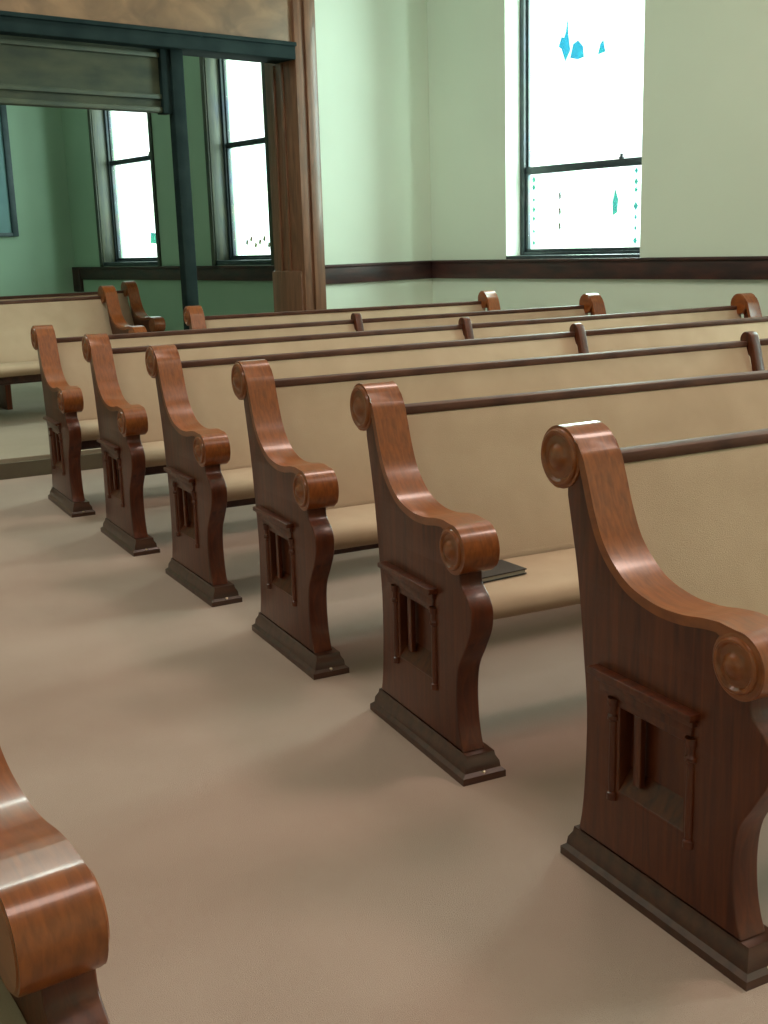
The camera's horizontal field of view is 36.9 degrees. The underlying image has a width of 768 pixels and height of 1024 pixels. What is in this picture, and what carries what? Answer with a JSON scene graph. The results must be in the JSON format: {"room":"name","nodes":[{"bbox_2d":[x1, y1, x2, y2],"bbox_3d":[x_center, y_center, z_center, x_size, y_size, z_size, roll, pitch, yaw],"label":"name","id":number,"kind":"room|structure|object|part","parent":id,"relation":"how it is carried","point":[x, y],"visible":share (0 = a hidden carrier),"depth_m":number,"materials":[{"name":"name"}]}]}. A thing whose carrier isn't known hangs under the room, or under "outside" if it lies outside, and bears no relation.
{"room":"house of worship","nodes":[
{"label":"house of worship","id":0,"kind":"room"},
{"bbox_2d":[0,105,76,295],"bbox_3d":[-7.273,-3.528,13.159,8.400,3.950,0.150,-13,17,-39],"label":"wall","id":1,"kind":"structure","parent":0,"point":[40,260],"depth_m":15.27,"materials":[{"name":"green paint"}]},
{"bbox_2d":[0,105,18,236],"bbox_3d":[-5.490,-4.359,14.400,1.710,1.800,0.048,-13,17,-39],"label":"board","id":2,"kind":"object","parent":1,"relation":"attached to","point":[8,212],"visible":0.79,"depth_m":14.93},
{"bbox_2d":[0,0,291,41],"bbox_3d":[-3.274,-3.578,6.964,6.550,0.875,0.140,-13,17,-39],"label":"panelling","id":3,"kind":"object","parent":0,"point":[265,19],"visible":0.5,"depth_m":8.43,"materials":[{"name":"brown wood"}]},
{"bbox_2d":[0,10,296,63],"bbox_3d":[-3.272,-3.094,7.093,6.550,0.125,0.300,-13,17,-39],"label":"header beam","id":4,"kind":"structure","parent":3,"relation":"attached to","point":[191,43],"depth_m":8.24,"materials":[{"name":"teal wood"}]},
{"bbox_2d":[0,35,162,112],"bbox_3d":[-3.714,-2.721,6.796,5.380,0.440,0.085,-13,17,-39],"label":"transom panel","id":5,"kind":"object","parent":4,"relation":"attached to","point":[34,72],"visible":1,"depth_m":8.06,"materials":[{"name":"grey wood"}]},
{"bbox_2d":[157,49,198,329],"bbox_3d":[-1.554,-2.122,8.772,0.180,2.630,0.120,-13,17,-39],"label":"post","id":6,"kind":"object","parent":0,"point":[170,62],"depth_m":8.63,"materials":[{"name":"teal wood"}]},
{"bbox_2d":[314,0,432,308],"bbox_3d":[-4.263,-2.581,6.399,12.000,5.000,0.270,-13,17,-39],"label":"wall","id":7,"kind":"structure","parent":0,"point":[372,55],"depth_m":9.74,"materials":[{"name":"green paint"}]},
{"bbox_2d":[264,0,326,311],"bbox_3d":[-0.754,-3.081,9.409,0.220,4.400,0.470,-13,17,-39],"label":"door frame","id":8,"kind":"structure","parent":7,"relation":"attached to","point":[299,281],"depth_m":9.37,"materials":[{"name":"brown wood"}]},
{"bbox_2d":[325,260,431,283],"bbox_3d":[-0.039,-2.078,9.956,1.215,0.158,0.050,-13,17,-39],"label":"trim","id":9,"kind":"structure","parent":7,"relation":"attached to","point":[406,270],"depth_m":9.93,"materials":[{"name":"brown wood"}]},
{"bbox_2d":[0,468,767,1023],"bbox_3d":[-0.359,0.762,2.793,12.300,0.100,11.800,-13,17,-39],"label":"floor","id":10,"kind":"structure","parent":0,"point":[260,845],"depth_m":2.76,"materials":[{"name":"beige carpet"}]},
{"bbox_2d":[0,382,100,463],"bbox_3d":[-5.062,-0.845,9.804,9.541,0.119,8.550,-13,17,-39],"label":"platform","id":11,"kind":"object","parent":10,"relation":"on","point":[23,428],"depth_m":8.13,"materials":[{"name":"carpet"}]},
{"bbox_2d":[0,453,102,479],"bbox_3d":[-4.030,0.016,6.034,6.250,0.095,0.020,-8,15,-27],"label":"trim","id":12,"kind":"structure","parent":11,"relation":"attached to","point":[39,467],"depth_m":7.00,"materials":[{"name":"wood"}]},
{"bbox_2d":[0,285,146,384],"bbox_3d":[-3.157,-1.019,7.958,3.058,0.943,0.667,-11,16,-34],"label":"pew","id":13,"kind":"object","parent":11,"relation":"on","point":[69,316],"visible":0.58,"depth_m":8.60,"materials":[{"name":"brown wood"}]},
{"bbox_3d":[-3.125,-0.930,7.937,2.878,0.108,0.368,-11,16,-34],"label":"seat","id":14,"kind":"part","parent":13,"relation":"part of","materials":[{"name":"beige fabric"}]},
{"bbox_3d":[-3.189,-0.870,8.046,2.878,0.075,0.160,-11,16,-34],"label":"seat frame","id":15,"kind":"part","parent":13,"relation":"part of","materials":[{"name":"brown wood"}]},
{"bbox_3d":[-3.346,-1.442,8.112,2.878,0.024,0.056,-11,16,-34],"label":"rail","id":16,"kind":"part","parent":13,"relation":"part of","materials":[{"name":"brown wood"}]},
{"bbox_3d":[-3.289,-1.205,8.095,2.878,0.440,0.208,-11,16,-34],"label":"backrest","id":17,"kind":"part","parent":13,"relation":"part of","materials":[{"name":"beige fabric"}]},
{"bbox_3d":[-1.965,-1.279,8.781,0.063,0.867,0.661,-11,16,-34],"label":"panel","id":18,"kind":"part","parent":13,"relation":"part of","materials":[{"name":"brown wood"}]},
{"bbox_2d":[0,281,165,409],"bbox_3d":[-3.235,-1.277,9.078,3.058,0.943,0.667,-11,16,-34],"label":"pew","id":19,"kind":"object","parent":11,"relation":"on","point":[136,316],"visible":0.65,"depth_m":9.81,"materials":[{"name":"brown wood"}]},
{"bbox_3d":[-2.760,-1.829,9.695,1.239,0.024,0.056,-11,16,-34],"label":"rail","id":20,"kind":"part","parent":19,"relation":"part of","materials":[{"name":"brown wood"}]},
{"bbox_3d":[-2.703,-1.592,9.679,1.239,0.440,0.208,-11,16,-34],"label":"backrest","id":21,"kind":"part","parent":19,"relation":"part of","materials":[{"name":"beige fabric"}]},
{"bbox_3d":[-2.043,-1.538,9.901,0.063,0.867,0.661,-11,16,-34],"label":"panel","id":22,"kind":"part","parent":19,"relation":"part of","materials":[{"name":"brown wood"}]},
{"bbox_2d":[0,747,109,1023],"bbox_3d":[-1.702,0.746,0.738,3.008,0.943,0.667,-10,16,-33],"label":"pew","id":23,"kind":"object","parent":10,"relation":"on","point":[55,932],"visible":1,"depth_m":1.26,"materials":[{"name":"brown wood"}]},
{"bbox_3d":[-1.672,0.835,0.715,2.828,0.108,0.368,-10,16,-33],"label":"seat","id":24,"kind":"part","parent":23,"relation":"part of","materials":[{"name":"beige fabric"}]},
{"bbox_3d":[-0.502,0.497,1.506,0.063,0.867,0.661,-10,16,-33],"label":"panel","id":25,"kind":"part","parent":23,"relation":"part of","materials":[{"name":"brown wood"}]},
{"bbox_2d":[31,293,605,517],"bbox_3d":[-0.074,-0.742,6.905,3.828,0.943,0.667,-8,15,-27],"label":"pew","id":26,"kind":"object","parent":10,"relation":"on","point":[71,418],"visible":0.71,"depth_m":6.28,"materials":[{"name":"brown wood"}]},
{"bbox_3d":[-1.703,-0.261,6.092,0.036,0.052,0.188,-8,15,-27],"label":"niche sill","id":27,"kind":"part","parent":26,"relation":"part of","materials":[{"name":"brown wood"}]},
{"bbox_3d":[-1.712,-0.527,6.057,0.063,0.867,0.661,-9,15,-27],"label":"panel","id":28,"kind":"part","parent":26,"relation":"part of","materials":[{"name":"brown wood"}]},
{"bbox_3d":[-0.837,-0.534,6.476,1.859,0.108,0.368,-8,15,-27],"label":"seat","id":29,"kind":"part","parent":26,"relation":"part of","materials":[{"name":"beige fabric"}]},
{"bbox_3d":[-0.888,-0.476,6.593,1.859,0.075,0.160,-8,15,-27],"label":"seat frame","id":30,"kind":"part","parent":26,"relation":"part of","materials":[{"name":"brown wood"}]},
{"bbox_3d":[-1.017,-1.053,6.676,1.859,0.024,0.056,-8,15,-27],"label":"rail","id":31,"kind":"part","parent":26,"relation":"part of","materials":[{"name":"brown wood"}]},
{"bbox_3d":[-0.970,-0.815,6.654,1.859,0.440,0.208,-8,15,-27],"label":"backrest","id":32,"kind":"part","parent":26,"relation":"part of","materials":[{"name":"beige fabric"}]},
{"bbox_3d":[0.615,-1.297,7.511,1.739,0.024,0.056,-8,15,-27],"label":"rail","id":33,"kind":"part","parent":26,"relation":"part of","materials":[{"name":"brown wood"}]},
{"bbox_3d":[0.662,-1.059,7.488,1.739,0.440,0.208,-8,15,-27],"label":"backrest","id":34,"kind":"part","parent":26,"relation":"part of","materials":[{"name":"beige fabric"}]},
{"bbox_2d":[183,290,500,330],"bbox_3d":[-0.122,-1.040,8.190,2.468,0.943,0.667,-8,14,-25],"label":"pew","id":35,"kind":"object","parent":10,"relation":"on","point":[194,317],"visible":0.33,"depth_m":8.29,"materials":[{"name":"brown wood"}]},
{"bbox_3d":[-0.266,-1.470,8.369,2.288,0.024,0.056,-8,14,-25],"label":"rail","id":36,"kind":"part","parent":35,"relation":"part of","materials":[{"name":"brown wood"}]},
{"bbox_3d":[-0.222,-1.232,8.345,2.288,0.440,0.208,-8,14,-25],"label":"backrest","id":37,"kind":"part","parent":35,"relation":"part of","materials":[{"name":"beige fabric"}]},
{"bbox_2d":[82,293,761,556],"bbox_3d":[0.605,-0.605,6.231,4.278,0.943,0.667,-9,15,-27],"label":"pew","id":38,"kind":"object","parent":10,"relation":"on","point":[131,440],"visible":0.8,"depth_m":5.51,"materials":[{"name":"brown wood"}]},
{"bbox_3d":[-1.218,-0.093,5.307,0.036,0.052,0.188,-9,15,-27],"label":"niche sill","id":39,"kind":"part","parent":38,"relation":"part of","materials":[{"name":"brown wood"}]},
{"bbox_3d":[-1.226,-0.359,5.272,0.063,0.867,0.661,-9,15,-27],"label":"panel","id":40,"kind":"part","parent":38,"relation":"part of","materials":[{"name":"brown wood"}]},
{"bbox_3d":[-0.283,-0.377,5.732,2.019,0.108,0.368,-9,15,-27],"label":"seat","id":41,"kind":"part","parent":38,"relation":"part of","materials":[{"name":"beige fabric"}]},
{"bbox_3d":[-0.335,-0.319,5.848,2.019,0.075,0.160,-9,15,-27],"label":"seat frame","id":42,"kind":"part","parent":38,"relation":"part of","materials":[{"name":"brown wood"}]},
{"bbox_3d":[-0.465,-0.896,5.931,2.019,0.024,0.056,-9,15,-27],"label":"rail","id":43,"kind":"part","parent":38,"relation":"part of","materials":[{"name":"brown wood"}]},
{"bbox_3d":[-0.417,-0.658,5.909,2.019,0.440,0.208,-9,15,-27],"label":"backrest","id":44,"kind":"part","parent":38,"relation":"part of","materials":[{"name":"beige fabric"}]},
{"bbox_3d":[1.361,-1.171,6.876,2.029,0.024,0.056,-9,15,-27],"label":"rail","id":45,"kind":"part","parent":38,"relation":"part of","materials":[{"name":"brown wood"}]},
{"bbox_3d":[1.408,-0.933,6.854,2.029,0.440,0.208,-9,15,-27],"label":"backrest","id":46,"kind":"part","parent":38,"relation":"part of","materials":[{"name":"beige fabric"}]},
{"bbox_2d":[145,316,767,606],"bbox_3d":[1.097,-0.451,5.509,4.368,0.943,0.667,-9,15,-27],"label":"pew","id":47,"kind":"object","parent":10,"relation":"on","point":[208,469],"visible":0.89,"depth_m":4.75,"materials":[{"name":"brown wood"}]},
{"bbox_3d":[-0.759,0.069,4.554,0.036,0.052,0.188,-9,15,-27],"label":"niche sill","id":48,"kind":"part","parent":47,"relation":"part of","materials":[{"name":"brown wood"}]},
{"bbox_3d":[-0.768,-0.197,4.519,0.063,0.867,0.661,-9,15,-27],"label":"panel","id":49,"kind":"part","parent":47,"relation":"part of","materials":[{"name":"brown wood"}]},
{"bbox_3d":[0.198,-0.221,4.998,2.079,0.108,0.368,-9,15,-27],"label":"seat","id":50,"kind":"part","parent":47,"relation":"part of","materials":[{"name":"beige fabric"}]},
{"bbox_3d":[0.146,-0.162,5.115,2.079,0.075,0.160,-9,15,-27],"label":"seat frame","id":51,"kind":"part","parent":47,"relation":"part of","materials":[{"name":"brown wood"}]},
{"bbox_3d":[0.015,-0.739,5.197,2.079,0.024,0.056,-9,15,-27],"label":"rail","id":52,"kind":"part","parent":47,"relation":"part of","materials":[{"name":"brown wood"}]},
{"bbox_3d":[0.063,-0.501,5.174,2.079,0.440,0.208,-9,15,-27],"label":"backrest","id":53,"kind":"part","parent":47,"relation":"part of","materials":[{"name":"beige fabric"}]},
{"bbox_3d":[1.874,-1.022,6.173,2.059,0.024,0.056,-9,15,-27],"label":"rail","id":54,"kind":"part","parent":47,"relation":"part of","materials":[{"name":"brown wood"}]},
{"bbox_3d":[1.922,-0.785,6.151,2.059,0.440,0.208,-9,15,-27],"label":"backrest","id":55,"kind":"part","parent":47,"relation":"part of","materials":[{"name":"beige fabric"}]},
{"bbox_2d":[231,331,767,679],"bbox_3d":[1.591,-0.277,4.698,4.408,0.943,0.667,-8,15,-25],"label":"pew","id":56,"kind":"object","parent":10,"relation":"on","point":[315,503],"visible":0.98,"depth_m":3.97,"materials":[{"name":"brown wood"}]},
{"bbox_3d":[-0.320,0.232,3.801,0.036,0.052,0.188,-8,15,-25],"label":"niche sill","id":57,"kind":"part","parent":56,"relation":"part of","materials":[{"name":"brown wood"}]},
{"bbox_3d":[-0.328,-0.035,3.766,0.063,0.867,0.661,-8,15,-25],"label":"panel","id":58,"kind":"part","parent":56,"relation":"part of","materials":[{"name":"brown wood"}]},
{"bbox_3d":[0.718,-0.059,4.241,2.219,0.108,0.368,-8,15,-25],"label":"seat","id":59,"kind":"part","parent":56,"relation":"part of","materials":[{"name":"beige fabric"}]},
{"bbox_3d":[0.669,-0.002,4.359,2.219,0.075,0.160,-8,15,-25],"label":"seat frame","id":60,"kind":"part","parent":56,"relation":"part of","materials":[{"name":"brown wood"}]},
{"bbox_3d":[0.546,-0.579,4.445,2.219,0.024,0.056,-8,15,-25],"label":"rail","id":61,"kind":"part","parent":56,"relation":"part of","materials":[{"name":"brown wood"}]},
{"bbox_3d":[0.591,-0.341,4.421,2.219,0.440,0.208,-8,15,-25],"label":"backrest","id":62,"kind":"part","parent":56,"relation":"part of","materials":[{"name":"beige fabric"}]},
{"bbox_3d":[2.458,-0.851,5.364,1.959,0.024,0.056,-8,15,-25],"label":"rail","id":63,"kind":"part","parent":56,"relation":"part of","materials":[{"name":"brown wood"}]},
{"bbox_3d":[2.503,-0.613,5.340,1.959,0.440,0.208,-8,15,-25],"label":"backrest","id":64,"kind":"part","parent":56,"relation":"part of","materials":[{"name":"beige fabric"}]},
{"bbox_2d":[350,370,767,786],"bbox_3d":[2.081,-0.116,3.946,4.508,0.943,0.667,-8,14,-24],"label":"pew","id":65,"kind":"object","parent":10,"relation":"on","point":[461,487],"visible":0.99,"depth_m":3.17,"materials":[{"name":"brown wood"}]},
{"bbox_3d":[0.102,0.389,3.074,0.036,0.052,0.188,-8,14,-24],"label":"niche sill","id":66,"kind":"part","parent":65,"relation":"part of","materials":[{"name":"brown wood"}]},
{"bbox_3d":[0.095,0.122,3.039,0.063,0.867,0.661,-8,14,-24],"label":"panel","id":67,"kind":"part","parent":65,"relation":"part of","materials":[{"name":"brown wood"}]},
{"bbox_2d":[482,560,526,582],"bbox_3d":[0.281,0.160,3.082,0.170,0.015,0.111,-10,15,-30],"label":"hymnal","id":68,"kind":"object","parent":65,"relation":"on","point":[504,569],"visible":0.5,"depth_m":3.06,"materials":[{"name":"black paper"}]},
{"bbox_3d":[1.115,0.108,3.473,2.139,0.108,0.368,-8,14,-24],"label":"seat","id":69,"kind":"part","parent":65,"relation":"part of","materials":[{"name":"beige fabric"}]},
{"bbox_3d":[0.951,-0.413,3.680,2.139,0.024,0.056,-8,14,-24],"label":"rail","id":70,"kind":"part","parent":65,"relation":"part of","materials":[{"name":"brown wood"}]},
{"bbox_3d":[0.994,-0.175,3.656,2.139,0.440,0.208,-8,14,-24],"label":"backrest","id":71,"kind":"part","parent":65,"relation":"part of","materials":[{"name":"beige fabric"}]},
{"bbox_2d":[541,421,767,991],"bbox_3d":[2.587,0.025,3.275,4.758,0.943,0.667,-8,15,-26],"label":"pew","id":72,"kind":"object","parent":10,"relation":"on","point":[670,537],"visible":1,"depth_m":2.28,"materials":[{"name":"brown wood"}]},
{"bbox_3d":[0.538,0.563,2.268,0.036,0.052,0.188,-8,15,-26],"label":"niche sill","id":73,"kind":"part","parent":72,"relation":"part of","materials":[{"name":"brown wood"}]},
{"bbox_3d":[1.354,-0.246,2.909,2.139,0.024,0.056,-8,15,-26],"label":"rail","id":74,"kind":"part","parent":72,"relation":"part of","materials":[{"name":"brown wood"}]},
{"bbox_3d":[1.401,-0.008,2.886,2.139,0.440,0.208,-8,15,-26],"label":"backrest","id":75,"kind":"part","parent":72,"relation":"part of","materials":[{"name":"beige fabric"}]},
{"bbox_2d":[61,0,767,330],"bbox_3d":[1.899,-3.267,8.544,0.300,5.000,18.700,-13,17,-39],"label":"wall","id":76,"kind":"structure","parent":0,"point":[704,172],"depth_m":9.37,"materials":[{"name":"green paint"}]},
{"bbox_2d":[87,110,161,266],"bbox_3d":[-3.160,-4.365,14.345,0.270,2.540,1.590,-13,17,-39],"label":"window","id":77,"kind":"structure","parent":76,"relation":"in","point":[100,123],"depth_m":14.85,"materials":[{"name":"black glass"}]},
{"bbox_3d":[-3.096,-4.960,14.278,0.035,1.125,1.360,-13,17,-39],"label":"sash","id":78,"kind":"part","parent":77,"relation":"part of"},
{"bbox_3d":[-3.088,-4.371,14.407,0.080,2.420,1.450,-13,17,-39],"label":"frame","id":79,"kind":"part","parent":77,"relation":"part of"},
{"bbox_3d":[-3.137,-3.155,14.616,0.204,0.050,1.450,-13,17,-39],"label":"sill","id":80,"kind":"part","parent":77,"relation":"part of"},
{"bbox_3d":[-3.075,-3.830,14.530,0.040,1.250,1.360,-13,17,-39],"label":"sash","id":81,"kind":"part","parent":77,"relation":"part of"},
{"bbox_3d":[-2.799,-3.376,14.308,0.004,0.210,0.420,-13,17,-39],"label":"coloured glass","id":82,"kind":"part","parent":77,"relation":"part of","materials":[{"name":"teal glass"}]},
{"bbox_2d":[72,265,274,291],"bbox_3d":[-2.007,-2.654,13.181,0.050,0.330,6.890,-13,17,-39],"label":"trim","id":83,"kind":"structure","parent":76,"relation":"attached to","point":[230,272],"depth_m":13.85,"materials":[{"name":"brown wood"}]},
{"bbox_2d":[199,57,273,265],"bbox_3d":[-1.492,-3.967,12.424,0.270,2.540,1.240,-13,17,-39],"label":"window","id":84,"kind":"structure","parent":76,"relation":"in","point":[215,90],"depth_m":12.79,"materials":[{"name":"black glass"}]},
{"bbox_3d":[-1.428,-4.562,12.357,0.035,1.125,1.010,-13,17,-39],"label":"sash","id":85,"kind":"part","parent":84,"relation":"part of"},
{"bbox_3d":[-1.469,-2.757,12.695,0.204,0.050,1.100,-13,17,-39],"label":"sill","id":86,"kind":"part","parent":84,"relation":"part of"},
{"bbox_3d":[-1.420,-3.973,12.486,0.080,2.420,1.100,-13,17,-39],"label":"frame","id":87,"kind":"part","parent":84,"relation":"part of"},
{"bbox_3d":[-1.407,-3.432,12.609,0.040,1.250,1.010,-13,17,-39],"label":"sash","id":88,"kind":"part","parent":84,"relation":"part of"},
{"bbox_3d":[-1.365,-2.978,12.672,0.004,0.135,0.560,-13,17,-39],"label":"coloured glass","id":89,"kind":"part","parent":84,"relation":"part of","materials":[{"name":"glass"}]},
{"bbox_2d":[506,0,641,258],"bbox_3d":[1.533,-3.217,8.960,0.254,2.465,1.380,-13,17,-39],"label":"window","id":90,"kind":"structure","parent":76,"relation":"in","point":[577,52],"depth_m":9.39,"materials":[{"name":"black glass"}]},
{"bbox_3d":[1.599,-3.570,8.944,0.035,1.685,1.290,-13,17,-39],"label":"sash","id":91,"kind":"part","parent":90,"relation":"part of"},
{"bbox_3d":[1.438,-2.462,9.402,0.004,0.310,0.020,-13,17,-39],"label":"amber glass","id":92,"kind":"part","parent":90,"relation":"part of","materials":[{"name":"glass"}]},
{"bbox_3d":[1.549,-2.037,9.219,0.204,0.050,1.380,-13,17,-39],"label":"sill","id":93,"kind":"part","parent":90,"relation":"part of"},
{"bbox_3d":[1.541,-3.704,8.967,0.004,0.320,0.470,-13,17,-39],"label":"coloured glass","id":94,"kind":"part","parent":90,"relation":"part of","materials":[{"name":"glass"}]},
{"bbox_3d":[1.619,-2.440,9.196,0.040,0.690,1.290,-13,17,-39],"label":"sash","id":95,"kind":"part","parent":90,"relation":"part of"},
{"bbox_3d":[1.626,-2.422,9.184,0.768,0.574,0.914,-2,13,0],"label":"border glass","id":96,"kind":"part","parent":90,"relation":"part of","materials":[{"name":"glass"}]},
{"bbox_2d":[431,256,767,279],"bbox_3d":[4.094,-1.309,6.124,0.050,0.158,11.640,-13,17,-39],"label":"trim","id":97,"kind":"structure","parent":76,"relation":"attached to","point":[725,267],"depth_m":8.82,"materials":[{"name":"brown wood"}]}
]}

